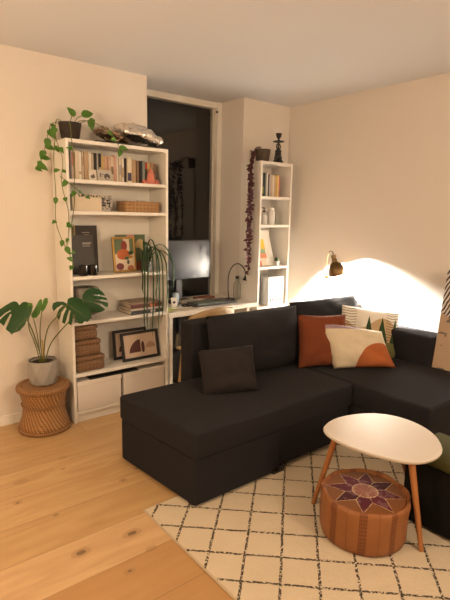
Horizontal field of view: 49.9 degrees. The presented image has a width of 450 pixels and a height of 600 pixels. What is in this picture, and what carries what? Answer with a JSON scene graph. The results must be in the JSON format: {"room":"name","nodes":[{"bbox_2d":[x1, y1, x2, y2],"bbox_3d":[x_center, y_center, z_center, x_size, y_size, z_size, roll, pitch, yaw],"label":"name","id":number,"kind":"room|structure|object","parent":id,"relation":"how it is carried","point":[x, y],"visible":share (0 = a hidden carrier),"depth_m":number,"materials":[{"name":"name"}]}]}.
{"room":"living room","nodes":[
{"label":"living room","id":0,"kind":"room"},
{"bbox_2d":[0,412,233,599],"bbox_3d":[0.048,1.334,1.579,5.489,0.100,6.046,-7,13,-38],"label":"floor","id":1,"kind":"structure","parent":0,"point":[74,524],"depth_m":2.40,"materials":[{"name":"brown wood"}]},
{"bbox_2d":[15,376,71,437],"bbox_3d":[-1.296,0.753,3.469,0.368,0.332,0.368,-7,13,-38],"label":"stool","id":2,"kind":"object","parent":1,"relation":"on","point":[44,412],"visible":0.94,"depth_m":3.35,"materials":[{"name":"wicker"}]},
{"bbox_2d":[0,288,107,385],"bbox_3d":[-1.204,0.258,3.413,0.734,0.681,0.289,-4,11,-27],"label":"monstera","id":3,"kind":"object","parent":2,"relation":"on","point":[42,370],"visible":1,"depth_m":3.35,"materials":[{"name":"green plant"}]},
{"bbox_2d":[27,356,57,385],"bbox_3d":[-1.299,0.507,3.455,0.201,0.172,0.201,6,11,24],"label":"pot","id":4,"kind":"object","parent":3,"relation":"attached to","point":[43,371],"depth_m":3.38,"materials":[{"name":"ceramic"}]},
{"bbox_2d":[51,138,167,423],"bbox_3d":[-0.854,-0.140,3.735,0.800,2.020,0.278,-7,13,-38],"label":"bookcase","id":5,"kind":"object","parent":1,"relation":"on","point":[116,287],"visible":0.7,"depth_m":3.73,"materials":[{"name":"white laminate"}]},
{"bbox_2d":[68,149,71,178],"bbox_3d":[-1.104,-0.948,3.373,0.010,0.212,0.150,-7,13,-38],"label":"book","id":6,"kind":"object","parent":5,"relation":"on","point":[69,151],"visible":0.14,"depth_m":3.32,"materials":[{"name":"paper"}]},
{"bbox_2d":[71,149,73,178],"bbox_3d":[-1.094,-0.945,3.389,0.021,0.200,0.151,-7,13,-38],"label":"book","id":7,"kind":"object","parent":5,"relation":"on","point":[72,153],"visible":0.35,"depth_m":3.33,"materials":[{"name":"paper"}]},
{"bbox_2d":[74,151,78,178],"bbox_3d":[-1.071,-0.942,3.400,0.025,0.192,0.150,-7,13,-38],"label":"book","id":8,"kind":"object","parent":5,"relation":"on","point":[76,165],"visible":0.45,"depth_m":3.34,"materials":[{"name":"paper"}]},
{"bbox_2d":[78,151,81,178],"bbox_3d":[-1.054,-0.944,3.420,0.023,0.190,0.151,-7,13,-38],"label":"book","id":9,"kind":"object","parent":5,"relation":"on","point":[79,153],"visible":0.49,"depth_m":3.36,"materials":[{"name":"paper"}]},
{"bbox_2d":[35,107,127,269],"bbox_3d":[-0.993,-0.772,3.393,0.609,1.105,0.304,-7,13,-38],"label":"pothos","id":10,"kind":"object","parent":5,"relation":"on","point":[68,129],"visible":0.98,"depth_m":3.29,"materials":[{"name":"plant"}]},
{"bbox_2d":[58,121,80,138],"bbox_3d":[-1.073,-1.163,3.349,0.156,0.118,0.156,-7,13,-38],"label":"pot","id":11,"kind":"object","parent":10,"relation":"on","point":[64,126],"depth_m":3.29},
{"bbox_2d":[79,151,83,179],"bbox_3d":[-1.037,-0.949,3.430,0.012,0.196,0.151,-7,13,-38],"label":"book","id":12,"kind":"object","parent":5,"relation":"on","point":[79,151],"visible":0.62,"depth_m":3.37,"materials":[{"name":"paper"}]},
{"bbox_2d":[71,235,94,274],"bbox_3d":[-1.055,-0.333,3.551,0.196,0.285,0.033,-8,13,-41],"label":"book","id":13,"kind":"object","parent":5,"relation":"on","point":[82,245],"visible":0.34,"depth_m":3.55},
{"bbox_2d":[78,265,87,275],"bbox_3d":[-1.016,-0.211,3.467,0.066,0.072,0.066,-7,13,-38],"label":"candle cup","id":14,"kind":"object","parent":5,"relation":"on","point":[82,269],"visible":1,"depth_m":3.44,"materials":[{"name":"glass"}]},
{"bbox_2d":[73,225,98,271],"bbox_3d":[-1.043,-0.382,3.636,0.179,0.352,0.033,-7,13,-38],"label":"book","id":15,"kind":"object","parent":5,"relation":"on","point":[77,229],"visible":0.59,"depth_m":3.64,"materials":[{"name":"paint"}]},
{"bbox_2d":[83,151,88,179],"bbox_3d":[-1.017,-0.951,3.442,0.032,0.196,0.150,-7,13,-38],"label":"book","id":16,"kind":"object","parent":5,"relation":"on","point":[85,153],"visible":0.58,"depth_m":3.38,"materials":[{"name":"paper"}]},
{"bbox_2d":[73,285,100,318],"bbox_3d":[-1.034,0.019,3.581,0.222,0.238,0.222,-7,13,-38],"label":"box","id":17,"kind":"object","parent":5,"relation":"on","point":[78,291],"visible":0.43,"depth_m":3.50,"materials":[{"name":"cardboard"}]},
{"bbox_2d":[88,153,91,169],"bbox_3d":[-0.997,-0.950,3.464,0.023,0.188,0.150,-7,13,-38],"label":"book","id":18,"kind":"object","parent":5,"relation":"on","point":[89,154],"visible":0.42,"depth_m":3.40,"materials":[{"name":"paper"}]},
{"bbox_2d":[76,352,104,372],"bbox_3d":[-1.056,0.457,3.664,0.231,0.118,0.206,-7,13,-38],"label":"seagrass basket","id":19,"kind":"object","parent":5,"relation":"on","point":[94,361],"visible":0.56,"depth_m":3.58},
{"bbox_2d":[75,337,100,356],"bbox_3d":[-1.063,0.341,3.635,0.206,0.118,0.191,-7,13,-38],"label":"seagrass basket","id":20,"kind":"object","parent":19,"relation":"on","point":[88,346],"visible":0.55,"depth_m":3.56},
{"bbox_2d":[74,324,97,340],"bbox_3d":[-1.069,0.229,3.610,0.186,0.108,0.176,-7,13,-38],"label":"seagrass basket","id":21,"kind":"object","parent":20,"relation":"on","point":[83,332],"visible":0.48,"depth_m":3.54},
{"bbox_2d":[70,194,112,211],"bbox_3d":[-0.984,-0.704,3.510,0.306,0.116,0.126,-7,13,-38],"label":"patterned box","id":22,"kind":"object","parent":5,"relation":"on","point":[96,202],"visible":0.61,"depth_m":3.46,"materials":[{"name":"cardboard"}]},
{"bbox_2d":[88,169,96,179],"bbox_3d":[-0.932,-0.879,3.402,0.058,0.072,0.013,-7,13,-38],"label":"photo card","id":23,"kind":"object","parent":5,"relation":"on","point":[92,174],"visible":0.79,"depth_m":3.40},
{"bbox_2d":[91,154,93,169],"bbox_3d":[-0.979,-0.949,3.472,0.011,0.184,0.150,-7,13,-38],"label":"book","id":24,"kind":"object","parent":5,"relation":"on","point":[92,162],"visible":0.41,"depth_m":3.41,"materials":[{"name":"paper"}]},
{"bbox_2d":[88,265,97,275],"bbox_3d":[-0.960,-0.217,3.512,0.066,0.072,0.066,-7,13,-38],"label":"candle cup","id":25,"kind":"object","parent":5,"relation":"on","point":[92,269],"visible":1,"depth_m":3.49,"materials":[{"name":"glass"}]},
{"bbox_2d":[91,153,96,173],"bbox_3d":[-0.968,-0.954,3.486,0.021,0.190,0.150,-7,13,-38],"label":"book","id":26,"kind":"object","parent":5,"relation":"on","point":[94,154],"visible":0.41,"depth_m":3.42,"materials":[{"name":"paper"}]},
{"bbox_2d":[96,153,98,171],"bbox_3d":[-0.951,-0.954,3.494,0.012,0.188,0.150,-7,13,-38],"label":"book","id":27,"kind":"object","parent":5,"relation":"on","point":[96,153],"visible":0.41,"depth_m":3.43,"materials":[{"name":"paper"}]},
{"bbox_2d":[76,374,121,411],"bbox_3d":[-1.020,0.681,3.752,0.357,0.226,0.253,-7,13,-38],"label":"storage box","id":28,"kind":"object","parent":5,"relation":"on","point":[98,392],"visible":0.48,"depth_m":3.64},
{"bbox_2d":[85,367,137,379],"bbox_3d":[-0.912,0.554,3.799,0.400,0.010,0.220,-7,13,-38],"label":"folder","id":29,"kind":"object","parent":28,"relation":"on","point":[131,369],"visible":0.42,"depth_m":3.72,"materials":[{"name":"plastic"}]},
{"bbox_2d":[98,153,100,169],"bbox_3d":[-0.938,-0.957,3.504,0.019,0.190,0.151,-7,13,-38],"label":"book","id":30,"kind":"object","parent":5,"relation":"on","point":[99,154],"visible":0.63,"depth_m":3.44,"materials":[{"name":"paper"}]},
{"bbox_2d":[101,156,104,169],"bbox_3d":[-0.921,-0.953,3.524,0.027,0.176,0.150,-7,13,-38],"label":"book","id":31,"kind":"object","parent":5,"relation":"on","point":[102,157],"visible":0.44,"depth_m":3.46,"materials":[{"name":"paper"}]},
{"bbox_2d":[97,169,111,180],"bbox_3d":[-0.863,-0.892,3.463,0.110,0.078,0.013,-7,13,-38],"label":"photo card","id":32,"kind":"object","parent":5,"relation":"on","point":[102,175],"visible":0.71,"depth_m":3.46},
{"bbox_2d":[104,156,107,169],"bbox_3d":[-0.903,-0.956,3.544,0.023,0.176,0.150,-7,13,-38],"label":"book","id":33,"kind":"object","parent":5,"relation":"on","point":[106,160],"visible":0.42,"depth_m":3.48,"materials":[{"name":"paper"}]},
{"bbox_2d":[107,156,110,169],"bbox_3d":[-0.880,-0.957,3.552,0.019,0.176,0.150,-7,13,-38],"label":"book","id":34,"kind":"object","parent":5,"relation":"on","point":[108,157],"visible":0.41,"depth_m":3.49,"materials":[{"name":"paper"}]},
{"bbox_2d":[110,156,113,180],"bbox_3d":[-0.864,-0.960,3.566,0.021,0.178,0.151,-7,13,-38],"label":"book","id":35,"kind":"object","parent":5,"relation":"on","point":[112,162],"visible":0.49,"depth_m":3.51,"materials":[{"name":"paper"}]},
{"bbox_2d":[112,155,116,181],"bbox_3d":[-0.848,-0.968,3.583,0.023,0.188,0.150,-7,13,-38],"label":"book","id":36,"kind":"object","parent":5,"relation":"on","point":[113,156],"visible":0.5,"depth_m":3.52,"materials":[{"name":"paper"}]},
{"bbox_2d":[116,158,118,181],"bbox_3d":[-0.834,-0.964,3.601,0.016,0.174,0.150,-7,13,-38],"label":"book","id":37,"kind":"object","parent":5,"relation":"on","point":[117,168],"visible":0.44,"depth_m":3.54,"materials":[{"name":"paper"}]},
{"bbox_2d":[118,158,121,181],"bbox_3d":[-0.816,-0.966,3.609,0.019,0.176,0.151,-7,13,-38],"label":"book","id":38,"kind":"object","parent":5,"relation":"on","point":[119,159],"visible":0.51,"depth_m":3.55,"materials":[{"name":"paper"}]},
{"bbox_2d":[121,157,123,181],"bbox_3d":[-0.799,-0.968,3.619,0.019,0.178,0.151,-7,13,-38],"label":"book","id":39,"kind":"object","parent":5,"relation":"on","point":[122,159],"visible":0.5,"depth_m":3.56,"materials":[{"name":"paper"}]},
{"bbox_2d":[111,237,136,272],"bbox_3d":[-0.772,-0.349,3.711,0.042,0.268,0.207,10,14,43],"label":"picture frame","id":40,"kind":"object","parent":5,"relation":"on","point":[123,248],"visible":1,"depth_m":3.71,"materials":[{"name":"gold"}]},
{"bbox_2d":[124,158,126,181],"bbox_3d":[-0.786,-0.969,3.639,0.021,0.174,0.150,-7,13,-38],"label":"book","id":41,"kind":"object","parent":5,"relation":"on","point":[125,180],"visible":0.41,"depth_m":3.58,"materials":[{"name":"paper"}]},
{"bbox_2d":[94,140,162,148],"bbox_3d":[-0.753,-1.150,3.617,0.540,0.012,0.220,-7,13,-38],"label":"magazine","id":42,"kind":"object","parent":5,"relation":"on","point":[94,140],"visible":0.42,"depth_m":3.52,"materials":[{"name":"paper"}]},
{"bbox_2d":[94,123,163,146],"bbox_3d":[-0.722,-1.246,3.650,0.505,0.179,0.212,-7,13,-39],"label":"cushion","id":43,"kind":"object","parent":42,"relation":"on","point":[133,132],"visible":0.86,"depth_m":3.60,"materials":[{"name":"silver metal"}]},
{"bbox_2d":[112,327,145,359],"bbox_3d":[-0.776,0.351,3.953,0.300,0.235,0.041,-7,13,-38],"label":"picture frame","id":44,"kind":"object","parent":5,"relation":"on","point":[117,354],"visible":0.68,"depth_m":3.88,"materials":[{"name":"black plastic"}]},
{"bbox_2d":[115,330,140,356],"bbox_3d":[-0.777,0.351,3.954,0.256,0.191,0.008,-7,7,-38],"label":"print","id":45,"kind":"object","parent":44,"relation":"attached to","point":[118,353],"depth_m":3.89},
{"bbox_2d":[126,157,131,182],"bbox_3d":[-0.755,-0.974,3.648,0.036,0.182,0.151,-7,13,-38],"label":"book","id":46,"kind":"object","parent":5,"relation":"on","point":[128,160],"visible":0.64,"depth_m":3.59,"materials":[{"name":"paper"}]},
{"bbox_2d":[115,234,144,269],"bbox_3d":[-0.746,-0.375,3.823,0.258,0.282,0.020,-7,13,-38],"label":"art print","id":47,"kind":"object","parent":5,"relation":"on","point":[139,238],"visible":0.36,"depth_m":3.86},
{"bbox_2d":[132,160,135,182],"bbox_3d":[-0.731,-0.973,3.680,0.038,0.170,0.150,-7,13,-38],"label":"book","id":48,"kind":"object","parent":5,"relation":"on","point":[133,161],"visible":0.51,"depth_m":3.62,"materials":[{"name":"paper"}]},
{"bbox_2d":[136,161,138,182],"bbox_3d":[-0.702,-0.973,3.695,0.021,0.166,0.150,-7,13,-38],"label":"book","id":49,"kind":"object","parent":5,"relation":"on","point":[137,162],"visible":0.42,"depth_m":3.64,"materials":[{"name":"paper"}]},
{"bbox_2d":[116,201,159,212],"bbox_3d":[-0.671,-0.718,3.730,0.296,0.080,0.154,-7,13,-38],"label":"tray","id":50,"kind":"object","parent":5,"relation":"on","point":[122,206],"visible":0.97,"depth_m":3.66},
{"bbox_2d":[119,328,159,361],"bbox_3d":[-0.687,0.364,3.920,0.333,0.226,0.066,-7,13,-38],"label":"picture frame","id":51,"kind":"object","parent":5,"relation":"on","point":[136,345],"visible":1,"depth_m":3.91,"materials":[{"name":"paper"}]},
{"bbox_2d":[123,331,156,358],"bbox_3d":[-0.688,0.364,3.921,0.289,0.184,0.008,-7,0,-38],"label":"print","id":52,"kind":"object","parent":51,"relation":"attached to","point":[136,344],"depth_m":3.91},
{"bbox_2d":[119,308,161,314],"bbox_3d":[-0.679,0.076,3.899,0.290,0.030,0.201,-7,13,-40],"label":"flat book","id":53,"kind":"object","parent":5,"relation":"on","point":[120,309],"visible":0.5,"depth_m":3.80,"materials":[{"name":"paper"}]},
{"bbox_2d":[119,305,161,310],"bbox_3d":[-0.679,0.052,3.895,0.285,0.016,0.200,-7,13,-38],"label":"flat book","id":54,"kind":"object","parent":53,"relation":"on","point":[121,306],"visible":0.48,"depth_m":3.81,"materials":[{"name":"paper"}]},
{"bbox_2d":[121,302,161,308],"bbox_3d":[-0.674,0.029,3.893,0.270,0.030,0.191,-6,12,-36],"label":"flat book","id":55,"kind":"object","parent":54,"relation":"on","point":[155,303],"visible":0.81,"depth_m":3.81,"materials":[{"name":"paper"}]},
{"bbox_2d":[119,297,158,304],"bbox_3d":[-0.682,0.008,3.883,0.265,0.013,0.190,-8,13,-41],"label":"flat book","id":56,"kind":"object","parent":55,"relation":"on","point":[135,301],"visible":0.8,"depth_m":3.85,"materials":[{"name":"paper"}]},
{"bbox_2d":[139,161,141,182],"bbox_3d":[-0.683,-0.975,3.708,0.023,0.166,0.150,-7,13,-38],"label":"book","id":57,"kind":"object","parent":5,"relation":"on","point":[140,162],"visible":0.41,"depth_m":3.65,"materials":[{"name":"paper"}]},
{"bbox_2d":[121,362,164,395],"bbox_3d":[-0.722,0.646,3.986,0.377,0.226,0.253,-7,13,-38],"label":"storage box","id":58,"kind":"object","parent":5,"relation":"on","point":[148,376],"visible":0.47,"depth_m":3.88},
{"bbox_2d":[142,161,144,179],"bbox_3d":[-0.663,-0.979,3.723,0.023,0.168,0.150,-7,13,-38],"label":"book","id":59,"kind":"object","parent":5,"relation":"on","point":[143,162],"visible":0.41,"depth_m":3.66,"materials":[{"name":"paper"}]},
{"bbox_2d":[145,162,146,179],"bbox_3d":[-0.647,-0.977,3.739,0.019,0.160,0.151,-7,13,-38],"label":"book","id":60,"kind":"object","parent":5,"relation":"on","point":[145,162],"visible":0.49,"depth_m":3.68,"materials":[{"name":"paper"}]},
{"bbox_2d":[142,168,158,183],"bbox_3d":[-0.567,-0.946,3.683,0.145,0.123,0.068,-7,13,-38],"label":"figurine","id":61,"kind":"object","parent":5,"relation":"on","point":[150,179],"visible":0.96,"depth_m":3.66,"materials":[{"name":"ceramic"}]},
{"bbox_2d":[153,164,155,179],"bbox_3d":[-0.589,-0.982,3.789,0.023,0.155,0.150,-7,13,-38],"label":"book","id":62,"kind":"object","parent":5,"relation":"on","point":[154,165],"visible":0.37,"depth_m":3.73,"materials":[{"name":"paper"}]},
{"bbox_2d":[140,239,174,333],"bbox_3d":[-0.547,-0.102,3.818,0.279,0.755,0.187,-4,11,-26],"label":"leaf plant","id":63,"kind":"object","parent":5,"relation":"on","point":[146,262],"visible":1,"depth_m":3.74,"materials":[{"name":"plant"}]},
{"bbox_2d":[173,346,180,382],"bbox_3d":[-0.430,0.593,4.554,0.313,0.310,0.304,-7,13,-38],"label":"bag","id":64,"kind":"object","parent":1,"relation":"on","point":[176,352],"visible":0.16,"depth_m":4.43,"materials":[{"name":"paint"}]},
{"bbox_2d":[176,307,233,381],"bbox_3d":[-0.132,0.440,4.008,0.467,0.816,0.350,-7,13,-38],"label":"chair","id":65,"kind":"object","parent":1,"relation":"on","point":[220,310],"visible":0.18,"depth_m":3.83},
{"bbox_2d":[168,293,256,383],"bbox_3d":[-0.276,0.385,4.515,0.963,0.740,0.615,-7,13,-38],"label":"desk","id":66,"kind":"object","parent":1,"relation":"on","point":[242,303],"visible":0.34,"depth_m":4.07,"materials":[{"name":"white laminate"}]},
{"bbox_2d":[171,297,176,306],"bbox_3d":[-0.441,0.021,4.189,0.054,0.082,0.025,-4,11,-27],"label":"charging stand","id":67,"kind":"object","parent":66,"relation":"on","point":[173,300],"visible":1,"depth_m":4.18,"materials":[{"name":"plastic"}]},
{"bbox_2d":[172,292,178,304],"bbox_3d":[-0.438,-0.013,4.298,0.056,0.110,0.056,-7,13,-38],"label":"drinking glass","id":68,"kind":"object","parent":66,"relation":"on","point":[175,294],"visible":0.59,"depth_m":4.28,"materials":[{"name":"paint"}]},
{"bbox_2d":[176,306,199,310],"bbox_3d":[-0.321,0.073,4.129,0.120,0.004,0.180,10,13,42],"label":"paper sheet","id":69,"kind":"object","parent":66,"relation":"on","point":[190,307],"visible":1,"depth_m":4.12,"materials":[{"name":"paper"}]},
{"bbox_2d":[168,239,210,303],"bbox_3d":[-0.426,-0.262,4.403,0.695,0.565,0.190,-7,13,-38],"label":"monitor","id":70,"kind":"object","parent":66,"relation":"on","point":[191,258],"visible":0.49,"depth_m":4.43,"materials":[{"name":"black plastic"}]},
{"bbox_2d":[179,298,202,303],"bbox_3d":[-0.314,0.008,4.402,0.260,0.012,0.100,-7,13,-38],"label":"keyboard","id":71,"kind":"object","parent":66,"relation":"on","point":[197,299],"visible":0.74,"depth_m":4.39,"materials":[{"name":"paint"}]},
{"bbox_2d":[193,295,214,298],"bbox_3d":[-0.202,-0.025,4.662,0.200,0.018,0.100,-8,14,-44],"label":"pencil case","id":72,"kind":"object","parent":66,"relation":"on","point":[203,296],"visible":0.74,"depth_m":4.65,"materials":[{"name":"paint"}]},
{"bbox_2d":[183,298,237,306],"bbox_3d":[-0.145,0.021,4.417,0.480,0.014,0.240,-6,12,-36],"label":"laptop","id":73,"kind":"object","parent":66,"relation":"on","point":[225,301],"visible":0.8,"depth_m":4.37,"materials":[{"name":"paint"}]},
{"bbox_2d":[187,298,222,304],"bbox_3d":[-0.192,0.014,4.378,0.300,0.010,0.200,-8,14,-42],"label":"notebook","id":74,"kind":"object","parent":73,"relation":"on","point":[204,301],"visible":0.9,"depth_m":4.35,"materials":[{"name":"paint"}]},
{"bbox_2d":[224,263,246,300],"bbox_3d":[0.102,-0.173,4.574,0.225,0.352,0.112,0,10,-6],"label":"gooseneck lamp","id":75,"kind":"object","parent":66,"relation":"on","point":[244,278],"visible":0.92,"depth_m":4.57,"materials":[{"name":"black metal"}]},
{"bbox_2d":[233,276,240,298],"bbox_3d":[0.115,-0.121,4.653,0.072,0.222,0.072,-7,13,-38],"label":"glass bottle","id":76,"kind":"object","parent":66,"relation":"on","point":[236,286],"visible":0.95,"depth_m":4.63,"materials":[{"name":"white"}]},
{"bbox_2d":[238,160,292,312],"bbox_3d":[0.375,-0.284,4.700,0.400,2.020,0.278,-7,13,-38],"label":"bookcase","id":77,"kind":"object","parent":1,"relation":"on","point":[279,233],"visible":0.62,"depth_m":4.59,"materials":[{"name":"white laminate"}]},
{"bbox_2d":[243,146,270,274],"bbox_3d":[0.270,-0.806,4.431,0.147,1.164,0.392,7,12,32],"label":"plant","id":78,"kind":"object","parent":77,"relation":"on","point":[260,154],"visible":0.99,"depth_m":4.37,"materials":[{"name":"plant"}]},
{"bbox_2d":[262,173,263,195],"bbox_3d":[0.292,-1.056,4.431,0.028,0.205,0.161,-7,13,-38],"label":"book","id":79,"kind":"object","parent":77,"relation":"on","point":[263,173],"visible":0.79,"depth_m":4.37,"materials":[{"name":"paper"}]},
{"bbox_2d":[261,207,266,224],"bbox_3d":[0.361,-0.779,4.485,0.064,0.157,0.064,-7,13,-38],"label":"soap bottle","id":80,"kind":"object","parent":77,"relation":"on","point":[263,215],"visible":0.94,"depth_m":4.46,"materials":[{"name":"white plastic"}]},
{"bbox_2d":[264,172,267,195],"bbox_3d":[0.335,-1.065,4.464,0.017,0.212,0.160,-7,13,-38],"label":"book","id":81,"kind":"object","parent":77,"relation":"on","point":[264,172],"visible":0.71,"depth_m":4.40,"materials":[{"name":"paper"}]},
{"bbox_2d":[260,230,273,265],"bbox_3d":[0.367,-0.496,4.619,0.203,0.330,0.116,-7,13,-38],"label":"art print","id":82,"kind":"object","parent":77,"relation":"on","point":[266,255],"visible":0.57,"depth_m":4.63},
{"bbox_2d":[259,274,275,305],"bbox_3d":[0.378,-0.101,4.728,0.100,0.275,0.237,-7,13,-38],"label":"magazine file","id":83,"kind":"object","parent":77,"relation":"on","point":[267,289],"visible":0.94,"depth_m":4.65,"materials":[{"name":"cardboard"}]},
{"bbox_2d":[268,173,270,195],"bbox_3d":[0.361,-1.065,4.485,0.014,0.205,0.160,-7,13,-38],"label":"book","id":84,"kind":"object","parent":77,"relation":"on","point":[268,173],"visible":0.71,"depth_m":4.42,"materials":[{"name":"paper"}]},
{"bbox_2d":[267,208,274,224],"bbox_3d":[0.432,-0.784,4.541,0.074,0.150,0.074,-7,13,-38],"label":"jar","id":85,"kind":"object","parent":77,"relation":"on","point":[270,214],"visible":0.99,"depth_m":4.51,"materials":[{"name":"ceramic"}]},
{"bbox_2d":[270,175,272,195],"bbox_3d":[0.377,-1.062,4.499,0.023,0.195,0.160,-7,13,-38],"label":"book","id":86,"kind":"object","parent":77,"relation":"on","point":[271,175],"visible":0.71,"depth_m":4.44,"materials":[{"name":"paper"}]},
{"bbox_2d":[262,274,283,304],"bbox_3d":[0.461,-0.110,4.793,0.100,0.275,0.237,-7,13,-38],"label":"magazine file","id":87,"kind":"object","parent":77,"relation":"on","point":[279,279],"visible":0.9,"depth_m":4.70,"materials":[{"name":"cardboard"}]},
{"bbox_2d":[272,175,274,196],"bbox_3d":[0.396,-1.064,4.513,0.021,0.196,0.160,-7,13,-38],"label":"book","id":88,"kind":"object","parent":77,"relation":"on","point":[273,175],"visible":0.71,"depth_m":4.45,"materials":[{"name":"paper"}]},
{"bbox_2d":[274,176,275,196],"bbox_3d":[0.412,-1.063,4.527,0.017,0.190,0.160,-7,13,-38],"label":"book","id":89,"kind":"object","parent":77,"relation":"on","point":[275,176],"visible":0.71,"depth_m":4.46,"materials":[{"name":"paper"}]},
{"bbox_2d":[274,257,278,265],"bbox_3d":[0.495,-0.371,4.641,0.058,0.082,0.058,-7,13,-38],"label":"cactus","id":90,"kind":"object","parent":77,"relation":"on","point":[276,262],"visible":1,"depth_m":4.62,"materials":[{"name":"ceramic"}]},
{"bbox_2d":[275,175,277,196],"bbox_3d":[0.428,-1.068,4.539,0.021,0.196,0.160,-7,13,-38],"label":"book","id":91,"kind":"object","parent":77,"relation":"on","point":[275,175],"visible":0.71,"depth_m":4.48,"materials":[{"name":"paper"}]},
{"bbox_2d":[273,133,283,162],"bbox_3d":[0.486,-1.432,4.577,0.175,0.285,0.122,-7,13,-38],"label":"candle holder","id":92,"kind":"object","parent":77,"relation":"on","point":[277,158],"visible":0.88,"depth_m":4.58,"materials":[{"name":"black metal"}]},
{"bbox_2d":[273,133,283,142],"bbox_3d":[0.509,-1.531,4.583,0.112,0.090,0.112,-7,13,-38],"label":"cup","id":93,"kind":"object","parent":92,"relation":"on","point":[278,135],"depth_m":4.56,"materials":[{"name":"black metal"}]},
{"bbox_2d":[120,299,449,505],"bbox_3d":[0.619,0.586,3.259,2.356,0.815,1.410,-7,13,-38],"label":"sofa","id":94,"kind":"object","parent":1,"relation":"on","point":[201,447],"visible":0.73,"depth_m":2.93,"materials":[{"name":"grey fabric"}]},
{"bbox_2d":[198,345,258,393],"bbox_3d":[0.021,0.445,3.060,0.372,0.289,0.196,-1,10,-13],"label":"throw pillow","id":95,"kind":"object","parent":94,"relation":"on","point":[227,370],"visible":1,"depth_m":3.02,"materials":[{"name":"fabric"}]},
{"bbox_2d":[120,364,351,459],"bbox_3d":[0.106,0.647,3.112,1.362,0.155,0.715,-7,13,-38],"label":"seat cushion","id":96,"kind":"object","parent":94,"relation":"on","point":[190,423],"depth_m":2.85,"materials":[{"name":"grey fabric"}]},
{"bbox_2d":[206,305,298,371],"bbox_3d":[0.224,0.295,3.454,0.821,0.434,0.236,-6,12,-36],"label":"cushion","id":97,"kind":"object","parent":94,"relation":"on","point":[272,333],"visible":0.82,"depth_m":3.38,"materials":[{"name":"grey fabric"}]},
{"bbox_2d":[298,314,345,368],"bbox_3d":[0.725,0.304,3.590,0.415,0.399,0.194,-2,10,-17],"label":"throw pillow","id":98,"kind":"object","parent":94,"relation":"on","point":[314,345],"visible":0.8,"depth_m":3.52,"materials":[{"name":"orange fabric"}]},
{"bbox_2d":[289,294,356,336],"bbox_3d":[0.814,0.210,3.940,0.800,0.457,0.238,-7,13,-37],"label":"cushion","id":99,"kind":"object","parent":94,"relation":"on","point":[331,306],"visible":0.32,"depth_m":3.82,"materials":[{"name":"grey fabric"}]},
{"bbox_2d":[325,324,395,368],"bbox_3d":[0.966,0.324,3.574,0.618,0.352,0.184,1,10,-3],"label":"throw pillow","id":100,"kind":"object","parent":94,"relation":"on","point":[351,347],"visible":0.97,"depth_m":3.52,"materials":[{"name":"fabric"}]},
{"bbox_2d":[341,304,399,357],"bbox_3d":[1.157,0.262,3.912,0.538,0.435,0.209,1,10,1],"label":"throw pillow","id":101,"kind":"object","parent":94,"relation":"on","point":[384,321],"visible":0.5,"depth_m":3.87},
{"bbox_2d":[295,358,449,431],"bbox_3d":[1.200,0.578,3.629,0.990,0.155,1.260,-7,13,-38],"label":"cushion","id":102,"kind":"object","parent":94,"relation":"on","point":[418,392],"depth_m":3.20,"materials":[{"name":"grey fabric"}]},
{"bbox_2d":[432,269,449,370],"bbox_3d":[1.848,0.186,3.366,0.137,0.738,0.700,-8,13,-42],"label":"canvas","id":103,"kind":"object","parent":94,"relation":"on","point":[441,359],"visible":1,"depth_m":3.58},
{"bbox_2d":[143,443,449,599],"bbox_3d":[1.030,1.159,2.367,2.071,0.010,2.088,-7,13,-38],"label":"area rug","id":104,"kind":"object","parent":1,"relation":"on","point":[263,538],"visible":0.56,"depth_m":2.26,"materials":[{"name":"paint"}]},
{"bbox_2d":[319,468,410,556],"bbox_3d":[0.682,1.030,2.373,0.423,0.227,0.423,-7,13,-38],"label":"pouf","id":105,"kind":"object","parent":104,"relation":"on","point":[363,512],"visible":1,"depth_m":2.24,"materials":[{"name":"leather"}]},
{"bbox_2d":[311,413,441,551],"bbox_3d":[0.878,0.899,2.539,0.651,0.445,0.585,-7,13,-38],"label":"coffee table","id":106,"kind":"object","parent":104,"relation":"on","point":[391,438],"visible":0.98,"depth_m":2.42,"materials":[{"name":"paint"}]},
{"bbox_2d":[404,433,449,539],"bbox_3d":[1.232,0.967,2.338,0.323,0.385,0.629,-7,13,-38],"label":"footstool","id":107,"kind":"object","parent":104,"relation":"on","point":[433,478],"visible":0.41,"depth_m":2.36,"materials":[{"name":"black fabric"}]},
{"bbox_2d":[0,44,289,415],"bbox_3d":[-1.666,-0.409,3.499,5.489,2.600,0.446,-7,13,-38],"label":"wall","id":108,"kind":"structure","parent":0,"point":[37,89],"depth_m":3.49,"materials":[{"name":"paint"}]},
{"bbox_2d":[0,412,21,426],"bbox_3d":[-2.179,0.942,3.045,3.877,0.075,0.014,-7,13,-38],"label":"baseboard","id":109,"kind":"structure","parent":108,"relation":"attached to","point":[13,418],"depth_m":3.52,"materials":[{"name":"paint"}]},
{"bbox_2d":[147,89,221,347],"bbox_3d":[-0.475,-0.582,4.618,1.008,2.600,0.115,-7,13,-38],"label":"window","id":110,"kind":"structure","parent":108,"relation":"in","point":[189,128],"depth_m":4.65,"materials":[{"name":"glass"}]},
{"bbox_2d":[0,0,449,106],"bbox_3d":[0.102,-1.325,1.112,5.489,0.100,6.046,-7,13,-38],"label":"ceiling","id":111,"kind":"structure","parent":0,"point":[289,53],"depth_m":3.00,"materials":[{"name":"paint"}]},
{"bbox_2d":[287,72,449,332],"bbox_3d":[2.271,-0.254,3.071,0.120,2.800,6.046,-7,13,-38],"label":"wall","id":112,"kind":"structure","parent":0,"point":[371,173],"depth_m":4.12,"materials":[{"name":"paint"}]},
{"bbox_2d":[325,251,345,278],"bbox_3d":[0.969,-0.310,4.421,0.157,0.282,0.373,-2,11,-19],"label":"wall lamp","id":113,"kind":"object","parent":112,"relation":"attached to","point":[336,268],"visible":1,"depth_m":4.28,"materials":[{"name":"gold metal"}]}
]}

